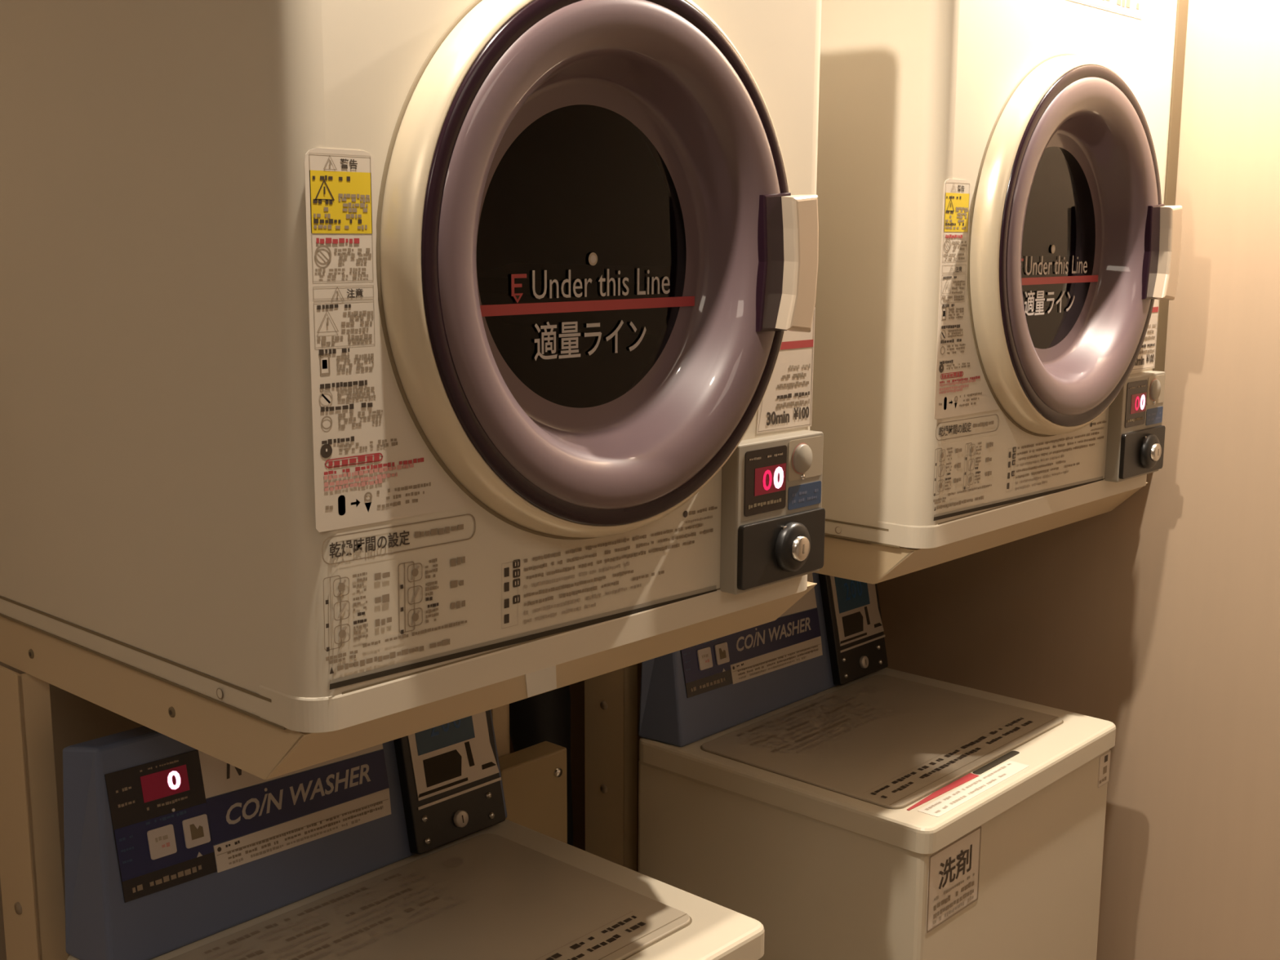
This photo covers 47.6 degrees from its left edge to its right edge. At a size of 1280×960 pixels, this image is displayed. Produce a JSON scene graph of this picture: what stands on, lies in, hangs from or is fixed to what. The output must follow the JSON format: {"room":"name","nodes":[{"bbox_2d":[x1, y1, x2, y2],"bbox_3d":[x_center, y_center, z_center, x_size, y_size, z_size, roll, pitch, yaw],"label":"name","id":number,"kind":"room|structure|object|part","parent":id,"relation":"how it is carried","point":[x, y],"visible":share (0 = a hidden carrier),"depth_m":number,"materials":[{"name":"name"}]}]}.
{"room":"laundry","nodes":[
{"label":"laundry","id":0,"kind":"room"},
{"bbox_2d":[0,661,641,959],"bbox_3d":[-0.866,0.197,1.348,0.100,2.300,3.175,9,13,41],"label":"wall","id":1,"kind":"structure","parent":0,"point":[76,719],"depth_m":1.59,"materials":[{"name":"paint"}]},
{"bbox_2d":[876,0,1279,959],"bbox_3d":[1.219,0.148,1.663,2.760,2.300,0.100,9,13,41],"label":"wall","id":2,"kind":"structure","parent":0,"point":[1155,616],"depth_m":2.02,"materials":[{"name":"paint"}]},
{"bbox_2d":[1152,0,1188,371],"bbox_3d":[0.697,-0.553,1.932,0.044,1.015,0.032,9,13,41],"label":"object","id":3,"kind":"structure","parent":2,"relation":"attached to","point":[1176,95],"depth_m":1.93,"materials":[{"name":"brown"}]},
{"bbox_3d":[0.115,1.537,0.675,2.760,0.100,3.375,9,13,41],"label":"floor","id":4,"kind":"structure","parent":0,"visible":0},
{"bbox_2d":[0,581,817,959],"bbox_3d":[-0.228,0.714,1.499,0.528,1.233,0.626,9,13,41],"label":"stand","id":5,"kind":"object","parent":4,"relation":"on","point":[31,872],"visible":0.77,"depth_m":1.28,"materials":[{"name":"paint"}]},
{"bbox_3d":[-0.570,0.751,1.424,0.072,1.184,0.028,9,13,41],"label":"leg","id":6,"kind":"part","parent":5,"relation":"part of","materials":[{"name":"paint"}]},
{"bbox_3d":[-0.420,0.166,1.187,0.526,0.047,0.020,9,13,41],"label":"rail","id":7,"kind":"part","parent":5,"relation":"part of","materials":[{"name":"paint"}]},
{"bbox_2d":[0,0,825,733],"bbox_3d":[-0.189,-0.217,1.295,0.554,0.682,0.600,9,13,41],"label":"dryer","id":8,"kind":"object","parent":5,"relation":"on","point":[361,361],"visible":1,"depth_m":1.09,"materials":[{"name":"beige metal"}]},
{"bbox_2d":[480,252,694,360],"bbox_3d":[-0.039,-0.140,1.161,0.001,0.083,0.258,9,13,41],"label":"print","id":9,"kind":"object","parent":8,"relation":"attached to","point":[680,346],"depth_m":1.17,"materials":[{"name":"white paint"}]},
{"bbox_3d":[-0.021,-0.173,1.139,0.052,0.416,0.416,9,13,41],"label":"door","id":10,"kind":"part","parent":8,"relation":"part of","materials":[{"name":"purple"}]},
{"bbox_3d":[0.113,-0.188,1.255,0.016,0.119,0.045,9,13,41],"label":"handle","id":11,"kind":"part","parent":8,"relation":"part of","materials":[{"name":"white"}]},
{"bbox_3d":[0.135,-0.188,1.262,0.024,0.119,0.047,9,13,41],"label":"handle","id":12,"kind":"part","parent":8,"relation":"part of","materials":[{"name":"beige plastic"}]},
{"bbox_3d":[0.154,-0.020,1.349,0.001,0.038,0.054,9,13,41],"label":"button plate","id":13,"kind":"part","parent":8,"relation":"part of","materials":[{"name":"beige plastic"}]},
{"bbox_3d":[-0.197,0.675,1.864,0.072,1.184,0.028,9,13,41],"label":"leg","id":14,"kind":"part","parent":5,"relation":"part of","materials":[{"name":"paint"}]},
{"bbox_2d":[62,709,764,959],"bbox_3d":[-0.202,0.786,1.409,0.437,1.123,0.486,9,13,41],"label":"washer","id":15,"kind":"object","parent":4,"relation":"on","point":[406,847],"visible":0.96,"depth_m":1.38,"materials":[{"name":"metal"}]},
{"bbox_3d":[-0.434,0.313,1.320,0.024,0.116,0.092,9,13,41],"label":"control panel","id":16,"kind":"part","parent":15,"relation":"part of","materials":[{"name":"black plastic"}]},
{"bbox_3d":[-0.196,0.426,1.330,0.299,0.003,0.422,9,13,41],"label":"lid","id":17,"kind":"part","parent":15,"relation":"part of","materials":[{"name":"white plastic"}]},
{"bbox_3d":[-0.202,0.268,1.553,0.025,0.121,0.115,9,13,41],"label":"plate","id":18,"kind":"part","parent":15,"relation":"part of","materials":[{"name":"silver metal"}]},
{"bbox_2d":[498,741,567,843],"bbox_3d":[-0.141,0.800,1.857,0.044,0.940,0.111,9,13,41],"label":"utility box","id":19,"kind":"object","parent":4,"relation":"on","point":[534,777],"visible":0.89,"depth_m":1.78,"materials":[{"name":"beige"}]},
{"bbox_2d":[509,684,573,845],"bbox_3d":[-0.143,0.649,2.023,0.097,1.180,0.101,9,13,41],"label":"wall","id":20,"kind":"structure","parent":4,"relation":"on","point":[534,720],"depth_m":1.93,"materials":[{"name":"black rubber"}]},
{"bbox_2d":[584,482,1147,871],"bbox_3d":[0.302,0.615,2.075,0.528,1.233,0.626,9,13,41],"label":"stand","id":21,"kind":"object","parent":4,"relation":"on","point":[611,699],"visible":0.37,"depth_m":1.92,"materials":[{"name":"paint"}]},
{"bbox_3d":[-0.040,0.651,2.000,0.072,1.184,0.028,9,13,41],"label":"leg","id":22,"kind":"part","parent":21,"relation":"part of","materials":[{"name":"paint"}]},
{"bbox_3d":[0.111,0.067,1.763,0.526,0.047,0.020,9,13,41],"label":"rail","id":23,"kind":"part","parent":21,"relation":"part of","materials":[{"name":"paint"}]},
{"bbox_2d":[809,0,1182,548],"bbox_3d":[0.341,-0.317,1.870,0.554,0.682,0.600,9,13,41],"label":"dryer","id":24,"kind":"object","parent":21,"relation":"on","point":[1000,243],"visible":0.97,"depth_m":1.60,"materials":[{"name":"beige metal"}]},
{"bbox_2d":[1021,244,1097,315],"bbox_3d":[0.491,-0.239,1.736,0.001,0.083,0.258,9,13,41],"label":"print","id":25,"kind":"object","parent":24,"relation":"attached to","point":[1090,304],"depth_m":1.77,"materials":[{"name":"white paint"}]},
{"bbox_3d":[0.509,-0.273,1.714,0.052,0.416,0.416,9,13,41],"label":"door","id":26,"kind":"part","parent":24,"relation":"part of","materials":[{"name":"purple"}]},
{"bbox_3d":[0.643,-0.288,1.831,0.016,0.119,0.045,9,13,41],"label":"handle","id":27,"kind":"part","parent":24,"relation":"part of","materials":[{"name":"black"}]},
{"bbox_3d":[0.684,-0.120,1.925,0.001,0.038,0.054,9,13,41],"label":"button plate","id":28,"kind":"part","parent":24,"relation":"part of","materials":[{"name":"beige plastic"}]},
{"bbox_3d":[0.665,-0.287,1.838,0.024,0.119,0.047,9,13,41],"label":"handle","id":29,"kind":"part","parent":24,"relation":"part of","materials":[{"name":"beige plastic"}]},
{"bbox_2d":[638,572,1115,959],"bbox_3d":[0.316,0.689,1.971,0.437,1.123,0.486,9,13,41],"label":"washer","id":30,"kind":"object","parent":4,"relation":"on","point":[799,784],"visible":0.88,"depth_m":1.82,"materials":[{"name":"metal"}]},
{"bbox_3d":[0.083,0.216,1.882,0.024,0.116,0.092,9,13,41],"label":"control panel","id":31,"kind":"part","parent":30,"relation":"part of","materials":[{"name":"black"}]},
{"bbox_3d":[0.315,0.171,2.115,0.025,0.121,0.115,9,13,41],"label":"plate","id":32,"kind":"part","parent":30,"relation":"part of","materials":[{"name":"silver metal"}]},
{"bbox_3d":[0.322,0.329,1.892,0.299,0.003,0.422,9,13,41],"label":"lid","id":33,"kind":"part","parent":30,"relation":"part of","materials":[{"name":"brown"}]}
]}

